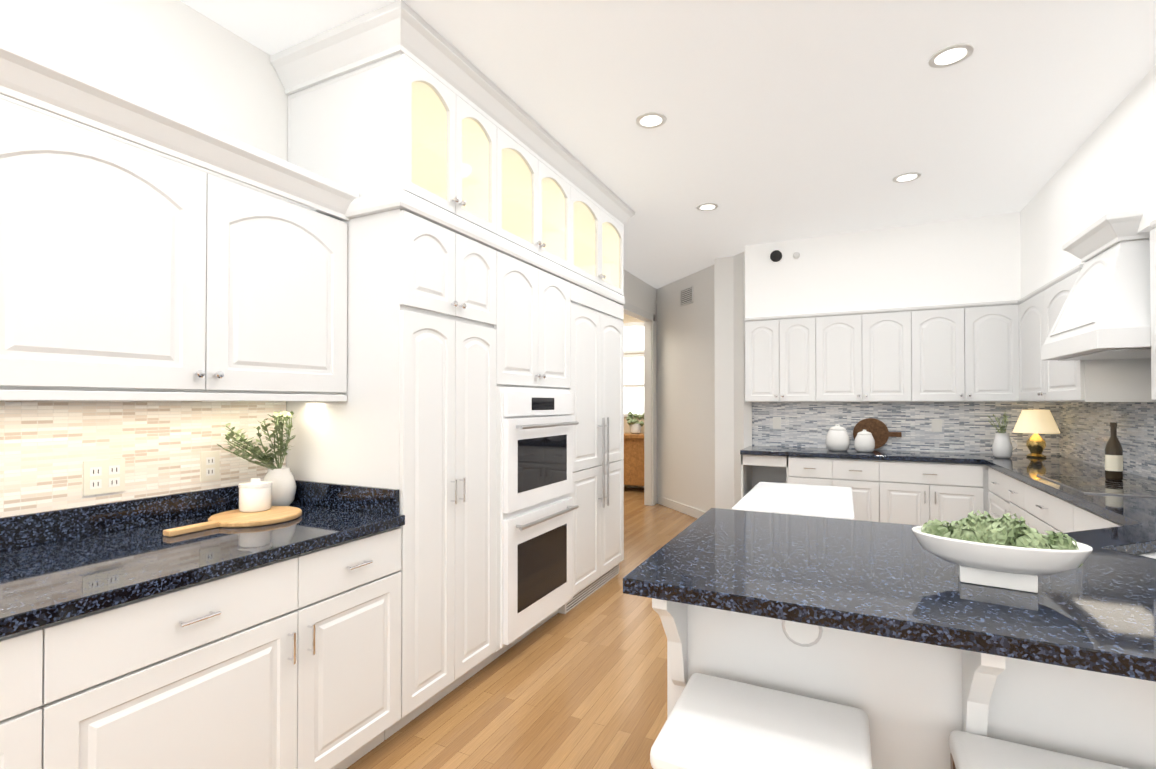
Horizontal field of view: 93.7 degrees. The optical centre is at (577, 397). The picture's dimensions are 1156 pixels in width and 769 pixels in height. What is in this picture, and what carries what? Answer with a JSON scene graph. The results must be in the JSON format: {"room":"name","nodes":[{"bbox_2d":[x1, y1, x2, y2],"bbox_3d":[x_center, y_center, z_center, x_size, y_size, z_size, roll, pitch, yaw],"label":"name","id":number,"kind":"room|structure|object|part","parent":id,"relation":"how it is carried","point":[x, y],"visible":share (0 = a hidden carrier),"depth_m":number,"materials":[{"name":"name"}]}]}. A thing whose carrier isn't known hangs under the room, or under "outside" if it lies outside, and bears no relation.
{"room":"kitchen","nodes":[
{"label":"kitchen","id":0,"kind":"room"},
{"bbox_2d":[0,0,656,495],"bbox_3d":[-1.247,-0.065,2.783,0.100,2.920,10.460,0,-1,26],"label":"wall","id":1,"kind":"structure","parent":0,"point":[182,58],"depth_m":2.07,"materials":[{"name":"white paint"}]},
{"bbox_2d":[0,485,238,551],"bbox_3d":[-1.839,0.411,1.429,0.023,0.099,2.316,0,-1,26],"label":"backsplash","id":2,"kind":"structure","parent":1,"relation":"attached to","point":[18,531],"depth_m":1.87,"materials":[{"name":"stone"}]},
{"bbox_2d":[0,401,285,517],"bbox_3d":[-1.847,0.169,1.435,0.008,0.385,2.316,0,-1,26],"label":"wall tile","id":3,"kind":"structure","parent":1,"relation":"attached to","point":[47,448],"depth_m":1.91,"materials":[{"name":"tile"}]},
{"bbox_2d":[83,458,124,495],"bbox_3d":[-1.628,0.273,1.864,0.008,0.115,0.116,0,-1,26],"label":"electrical outlet","id":4,"kind":"object","parent":3,"relation":"attached to","point":[103,476],"visible":1,"depth_m":1.86,"materials":[{"name":"beige plastic"}]},
{"bbox_2d":[200,451,219,481],"bbox_3d":[-1.476,0.276,2.173,0.008,0.115,0.072,0,-1,26],"label":"electrical outlet","id":5,"kind":"object","parent":3,"relation":"attached to","point":[209,466],"visible":1,"depth_m":2.17,"materials":[{"name":"beige plastic"}]},
{"bbox_2d":[0,88,347,399],"bbox_3d":[-1.410,-0.384,1.884,0.401,0.740,1.136,0,-1,26],"label":"upper cabinet","id":6,"kind":"object","parent":1,"relation":"attached to","point":[126,269],"depth_m":1.66,"materials":[{"name":"white wood"}]},
{"bbox_2d":[292,480,399,515],"bbox_3d":[-1.021,0.420,2.305,0.675,0.099,0.022,0,-1,26],"label":"backsplash","id":7,"kind":"structure","parent":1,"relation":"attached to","point":[356,496],"depth_m":2.26,"materials":[{"name":"stone"}]},
{"bbox_2d":[621,302,654,505],"bbox_3d":[0.706,0.164,6.735,0.120,2.540,1.260,0,-1,26],"label":"door frame","id":8,"kind":"structure","parent":1,"relation":"attached to","point":[649,423],"depth_m":7.21,"materials":[{"name":"white wood"}]},
{"bbox_2d":[346,487,696,768],"bbox_3d":[-0.729,1.452,3.483,8.000,0.100,12.200,0,-1,26],"label":"floor","id":9,"kind":"structure","parent":0,"point":[582,684],"depth_m":2.51,"materials":[{"name":"brown wood"}]},
{"bbox_2d":[0,624,55,768],"bbox_3d":[-1.768,0.935,0.790,0.710,0.880,1.240,0,-1,26],"label":"base cabinet","id":10,"kind":"object","parent":9,"relation":"on","point":[27,660],"depth_m":1.17,"materials":[{"name":"white wood"}]},
{"bbox_2d":[56,556,303,768],"bbox_3d":[-1.358,0.944,1.625,0.710,0.880,0.620,0,-1,26],"label":"base cabinet","id":11,"kind":"object","parent":9,"relation":"on","point":[210,675],"depth_m":1.46,"materials":[{"name":"white wood"}]},
{"bbox_2d":[0,503,403,639],"bbox_3d":[-1.523,0.479,1.273,0.728,0.040,2.316,0,-1,26],"label":"countertop","id":12,"kind":"structure","parent":11,"relation":"on","point":[42,585],"depth_m":1.56,"materials":[{"name":"stone"}]},
{"bbox_2d":[163,506,301,536],"bbox_3d":[-1.267,0.456,2.011,0.310,0.020,0.465,0,-1,26],"label":"cutting board","id":13,"kind":"object","parent":12,"relation":"on","point":[236,518],"visible":0.98,"depth_m":1.98,"materials":[{"name":"brown wood"}]},
{"bbox_2d":[238,478,271,512],"bbox_3d":[-1.278,0.384,2.148,0.116,0.126,0.116,0,-1,26],"label":"canister","id":14,"kind":"object","parent":13,"relation":"on","point":[255,494],"visible":1,"depth_m":2.10,"materials":[{"name":"white ceramic"}]},
{"bbox_2d":[216,411,296,505],"bbox_3d":[-1.314,0.261,2.224,0.186,0.414,0.356,0,-1,26],"label":"vase","id":15,"kind":"object","parent":12,"relation":"on","point":[282,479],"visible":0.98,"depth_m":2.27,"materials":[{"name":"white ceramic"}]},
{"bbox_2d":[304,528,403,768],"bbox_3d":[-1.121,0.949,2.107,0.710,0.880,0.456,0,-1,26],"label":"base cabinet","id":16,"kind":"object","parent":9,"relation":"on","point":[354,590],"depth_m":1.95,"materials":[{"name":"white wood"}]},
{"bbox_2d":[280,184,507,725],"bbox_3d":[-0.858,0.283,2.605,0.750,2.220,0.649,0,-1,26],"label":"tall cabinet","id":17,"kind":"object","parent":9,"relation":"on","point":[406,302],"depth_m":2.35,"materials":[{"name":"white wood"}]},
{"bbox_2d":[508,232,579,648],"bbox_3d":[-0.531,0.290,3.269,0.750,2.220,0.832,0,-1,26],"label":"tall cabinet","id":18,"kind":"object","parent":9,"relation":"on","point":[544,289],"depth_m":3.11,"materials":[{"name":"white wood"}]},
{"bbox_2d":[500,389,578,647],"bbox_3d":[-0.185,0.623,3.096,0.101,1.320,0.760,0,-1,26],"label":"oven","id":19,"kind":"object","parent":18,"relation":"in","point":[536,425],"depth_m":3.00,"materials":[{"name":"white metal"}]},
{"bbox_2d":[580,268,624,601],"bbox_3d":[-0.141,0.298,4.064,0.750,2.220,0.939,0,-1,26],"label":"tall cabinet","id":20,"kind":"object","parent":9,"relation":"on","point":[601,325],"depth_m":3.92,"materials":[{"name":"white wood"}]},
{"bbox_3d":[0.184,0.466,3.902,0.054,0.640,0.097,0,-1,26],"label":"tall block handle","id":21,"kind":"part","parent":20,"relation":"part of","materials":[{"name":"silver metal"}]},
{"bbox_2d":[623,411,643,485],"bbox_3d":[0.876,0.829,8.461,1.000,1.244,0.420,0,-1,26],"label":"console","id":22,"kind":"object","parent":9,"relation":"on","point":[633,459],"visible":0.42,"depth_m":8.30,"materials":[{"name":"brown wood"}]},
{"bbox_2d":[626,411,643,433],"bbox_3d":[0.915,0.389,8.423,0.373,0.364,0.266,0,-1,26],"label":"plant","id":23,"kind":"object","parent":22,"relation":"on","point":[635,426],"depth_m":8.38,"materials":[{"name":"green plant"}]},
{"bbox_2d":[650,673,871,768],"bbox_3d":[0.425,1.065,1.232,0.430,0.630,0.380,0,-1,26],"label":"stool","id":24,"kind":"object","parent":9,"relation":"on","point":[712,722],"visible":1,"depth_m":1.22,"materials":[{"name":"white leather"}]},
{"bbox_2d":[732,482,854,519],"bbox_3d":[1.330,1.000,3.267,0.590,0.800,1.080,0,-1,26],"label":"island table","id":25,"kind":"object","parent":9,"relation":"on","point":[809,500],"visible":0.27,"depth_m":3.14,"materials":[{"name":"white"}]},
{"bbox_2d":[659,602,1155,768],"bbox_3d":[1.365,0.942,1.459,2.088,0.880,0.763,0,-1,26],"label":"kitchen island","id":26,"kind":"object","parent":9,"relation":"on","point":[912,697],"depth_m":1.30,"materials":[{"name":"white wood"}]},
{"bbox_2d":[623,446,1155,685],"bbox_3d":[1.912,0.496,3.043,2.498,0.040,4.574,0,-1,26],"label":"countertop","id":27,"kind":"structure","parent":26,"relation":"on","point":[869,574],"depth_m":1.48,"materials":[{"name":"stone"}]},
{"bbox_2d":[826,424,849,450],"bbox_3d":[2.408,0.372,5.028,0.204,0.248,0.204,0,-1,26],"label":"canister","id":28,"kind":"object","parent":27,"relation":"on","point":[837,437],"visible":1,"depth_m":4.96,"materials":[{"name":"white ceramic"}]},
{"bbox_2d":[854,429,874,451],"bbox_3d":[2.588,0.393,4.895,0.167,0.203,0.167,0,-1,26],"label":"canister","id":29,"kind":"object","parent":27,"relation":"on","point":[864,440],"visible":1,"depth_m":4.84,"materials":[{"name":"white ceramic"}]},
{"bbox_2d":[853,418,901,448],"bbox_3d":[2.807,0.345,5.092,0.400,0.299,0.073,0,-1,26],"label":"leaning board","id":30,"kind":"object","parent":27,"relation":"on","point":[879,431],"visible":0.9,"depth_m":5.08,"materials":[{"name":"brown wood"}]},
{"bbox_2d":[912,509,1092,592],"bbox_3d":[1.031,0.371,1.337,0.352,0.176,0.197,0,-1,26],"label":"bowl","id":31,"kind":"object","parent":27,"relation":"on","point":[1006,551],"visible":1,"depth_m":1.29,"materials":[{"name":"white ceramic"}]},
{"bbox_2d":[987,412,1017,457],"bbox_3d":[3.414,0.297,4.373,0.222,0.384,0.142,0,-1,26],"label":"pitcher","id":32,"kind":"object","parent":27,"relation":"on","point":[1002,446],"visible":1,"depth_m":4.34,"materials":[{"name":"white ceramic"}]},
{"bbox_2d":[987,412,1008,432],"bbox_3d":[3.397,0.213,4.380,0.185,0.215,0.139,0,-1,26],"label":"plant","id":33,"kind":"object","parent":32,"relation":"on","point":[1002,427],"depth_m":4.38,"materials":[{"name":"green plant"}]},
{"bbox_2d":[1013,410,1059,457],"bbox_3d":[3.736,0.297,4.421,0.300,0.385,0.300,0,-1,26],"label":"lamp","id":34,"kind":"object","parent":27,"relation":"on","point":[1036,422],"visible":1,"depth_m":4.36,"materials":[{"name":"beige fabric"}]},
{"bbox_3d":[3.736,0.197,4.422,0.300,0.185,0.300,0,-1,26],"label":"lamp shade","id":35,"kind":"part","parent":34,"relation":"part of","materials":[{"name":"beige fabric"}]},
{"bbox_2d":[1039,474,1155,497],"bbox_3d":[2.862,0.472,2.888,0.476,0.006,0.736,0,-1,26],"label":"cooktop","id":36,"kind":"object","parent":27,"relation":"in","point":[1085,483],"depth_m":2.91,"materials":[{"name":"black glass"}]},
{"bbox_2d":[1105,422,1122,479],"bbox_3d":[3.066,0.307,3.101,0.075,0.326,0.074,0,-1,26],"label":"bottle","id":37,"kind":"object","parent":27,"relation":"on","point":[1113,459],"visible":1,"depth_m":3.08,"materials":[{"name":"brown glass"}]},
{"bbox_2d":[1079,530,1155,569],"bbox_3d":[1.928,0.586,1.574,0.694,0.193,0.693,0,-1,26],"label":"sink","id":38,"kind":"object","parent":27,"relation":"in","point":[1137,549],"depth_m":1.73,"materials":[{"name":"silver metal"}]},
{"bbox_2d":[949,730,1130,768],"bbox_3d":[0.955,1.062,0.972,0.430,0.630,0.380,0,-1,26],"label":"stool","id":39,"kind":"object","parent":9,"relation":"on","point":[971,751],"visible":1,"depth_m":1.13,"materials":[{"name":"white leather"}]},
{"bbox_3d":[0.955,1.090,0.972,0.422,0.574,0.372,0,-1,26],"label":"frame","id":40,"kind":"part","parent":39,"relation":"part of","materials":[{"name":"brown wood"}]},
{"bbox_2d":[623,314,643,487],"bbox_3d":[-0.158,0.000,9.289,3.680,2.920,0.100,0,-1,26],"label":"wall","id":41,"kind":"structure","parent":0,"point":[627,318],"depth_m":8.73,"materials":[{"name":"beige paint"}]},
{"bbox_2d":[624,322,643,416],"bbox_3d":[0.878,-0.445,8.710,1.445,1.522,0.026,0,-1,26],"label":"window","id":42,"kind":"structure","parent":41,"relation":"in","point":[633,373],"depth_m":8.70,"materials":[{"name":"white"}]},
{"bbox_2d":[180,0,1155,288],"bbox_3d":[-0.729,-1.568,3.513,8.000,0.100,12.200,0,-1,26],"label":"ceiling","id":43,"kind":"structure","parent":0,"point":[788,120],"depth_m":2.72,"materials":[{"name":"white paint"}]},
{"bbox_2d":[636,112,666,128],"bbox_3d":[0.402,-1.520,2.979,0.170,0.006,0.170,0,-1,26],"label":"recessed light","id":44,"kind":"object","parent":43,"relation":"in","point":[650,120],"visible":1,"depth_m":2.98,"materials":[{"name":"white plastic"}]},
{"bbox_2d":[697,203,718,210],"bbox_3d":[1.027,-1.507,4.299,0.170,0.006,0.170,0,-1,26],"label":"recessed light","id":45,"kind":"object","parent":43,"relation":"in","point":[707,206],"visible":1,"depth_m":4.30,"materials":[{"name":"white plastic"}]},
{"bbox_2d":[893,172,920,182],"bbox_3d":[2.266,-1.512,3.735,0.170,0.006,0.170,0,-1,26],"label":"recessed light","id":46,"kind":"object","parent":43,"relation":"in","point":[907,177],"visible":1,"depth_m":3.73,"materials":[{"name":"white"}]},
{"bbox_2d":[928,43,973,67],"bbox_3d":[1.667,-1.525,2.425,0.170,0.006,0.170,0,-1,26],"label":"recessed light","id":47,"kind":"object","parent":43,"relation":"in","point":[950,55],"visible":1,"depth_m":2.42,"materials":[{"name":"white"}]},
{"bbox_2d":[657,252,751,511],"bbox_3d":[1.430,-0.028,6.521,0.100,2.920,1.980,0,-1,-19],"label":"wall","id":48,"kind":"structure","parent":0,"point":[685,404],"depth_m":6.49,"materials":[{"name":"white paint"}]},
{"bbox_2d":[657,495,704,518],"bbox_3d":[1.346,1.378,6.574,0.014,0.110,1.760,0,-1,-19],"label":"baseboard","id":49,"kind":"structure","parent":48,"relation":"attached to","point":[683,508],"depth_m":6.75,"materials":[{"name":"white wood"}]},
{"bbox_2d":[680,286,692,306],"bbox_3d":[1.329,-1.237,6.646,0.016,0.200,0.300,0,-1,-19],"label":"air vent","id":50,"kind":"object","parent":48,"relation":"in","point":[686,296],"visible":1,"depth_m":6.63,"materials":[{"name":"white metal"}]},
{"bbox_2d":[745,313,818,401],"bbox_3d":[2.009,-0.365,5.357,0.640,0.830,0.350,0,-1,26],"label":"upper cabinet","id":51,"kind":"object","parent":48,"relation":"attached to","point":[782,353],"depth_m":5.19,"materials":[{"name":"white wood"}]},
{"bbox_2d":[714,256,733,509],"bbox_3d":[2.823,-0.041,5.207,2.970,2.920,0.100,0,-1,26],"label":"wall","id":52,"kind":"structure","parent":0,"point":[724,376],"depth_m":5.77,"materials":[{"name":"white paint"}]},
{"bbox_2d":[819,307,914,401],"bbox_3d":[2.640,-0.368,5.047,0.765,0.830,0.350,0,-1,26],"label":"upper cabinet","id":53,"kind":"object","parent":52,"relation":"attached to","point":[864,356],"depth_m":4.87,"materials":[{"name":"white wood"}]},
{"bbox_2d":[915,300,1018,401],"bbox_3d":[3.327,-0.371,4.710,0.765,0.830,0.350,0,-1,26],"label":"upper cabinet","id":54,"kind":"object","parent":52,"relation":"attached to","point":[966,354],"depth_m":4.55,"materials":[{"name":"white wood"}]},
{"bbox_2d":[752,402,1058,455],"bbox_3d":[2.875,0.270,5.118,2.600,0.454,0.008,0,-1,26],"label":"wall tile","id":55,"kind":"structure","parent":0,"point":[967,427],"depth_m":5.02,"materials":[{"name":"tile"}]},
{"bbox_2d":[773,417,780,428],"bbox_3d":[2.029,0.265,5.526,0.080,0.115,0.006,0,-1,26],"label":"electrical outlet","id":56,"kind":"object","parent":55,"relation":"attached to","point":[776,422],"visible":1,"depth_m":5.53,"materials":[{"name":"white plastic"}]},
{"bbox_2d":[931,419,941,431],"bbox_3d":[3.258,0.259,4.923,0.080,0.115,0.006,0,-1,26],"label":"electrical outlet","id":57,"kind":"object","parent":55,"relation":"attached to","point":[936,425],"visible":1,"depth_m":4.92,"materials":[{"name":"white plastic"}]},
{"bbox_2d":[745,65,1155,320],"bbox_3d":[0.928,-1.182,1.052,2.500,0.720,9.050,0,-1,26],"label":"wall","id":58,"kind":"structure","parent":0,"point":[1108,166],"depth_m":4.54,"materials":[{"name":"white paint"}]},
{"bbox_2d":[770,250,781,261],"bbox_3d":[1.908,-1.361,5.222,0.110,0.110,0.034,0,-1,26],"label":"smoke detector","id":59,"kind":"object","parent":58,"relation":"attached to","point":[775,255],"depth_m":5.21,"materials":[{"name":"black plastic"}]},
{"bbox_2d":[793,252,799,258],"bbox_3d":[2.071,-1.347,5.142,0.064,0.064,0.034,0,-1,26],"label":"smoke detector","id":60,"kind":"object","parent":58,"relation":"attached to","point":[796,255],"depth_m":5.13,"materials":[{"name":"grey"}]},
{"bbox_2d":[1015,288,1042,401],"bbox_3d":[3.596,-0.378,4.045,0.350,0.830,0.647,0,-1,26],"label":"upper cabinet","id":61,"kind":"object","parent":0,"relation":"attached to","point":[1028,366],"depth_m":4.16,"materials":[{"name":"white wood"}]},
{"bbox_2d":[1039,210,1146,345],"bbox_3d":[2.910,-0.613,2.845,0.523,0.576,0.813,0,-1,26],"label":"range hood","id":62,"kind":"object","parent":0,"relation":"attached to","point":[1102,300],"depth_m":2.71,"materials":[{"name":"white wood"}]},
{"bbox_2d":[1039,342,1146,401],"bbox_3d":[3.311,-0.384,3.464,0.350,0.830,0.648,0,-1,26],"label":"upper cabinet","id":63,"kind":"object","parent":0,"relation":"attached to","point":[1070,373],"depth_m":3.19,"materials":[{"name":"white wood"}]},
{"bbox_2d":[1143,219,1155,401],"bbox_3d":[2.566,-0.399,1.945,0.350,0.830,1.075,0,-1,26],"label":"upper cabinet","id":64,"kind":"object","parent":0,"relation":"attached to","point":[1149,335],"depth_m":2.50,"materials":[{"name":"white wood"}]},
{"bbox_3d":[2.073,-0.088,0.423,0.100,2.920,9.150,0,-1,26],"label":"wall","id":65,"kind":"structure","parent":0,"visible":0},
{"bbox_2d":[1059,402,1155,479],"bbox_3d":[3.036,0.117,2.506,0.008,0.709,4.542,0,-1,26],"label":"wall tile","id":66,"kind":"structure","parent":65,"relation":"attached to","point":[1084,430],"depth_m":3.69,"materials":[{"name":"tile"}]}
]}

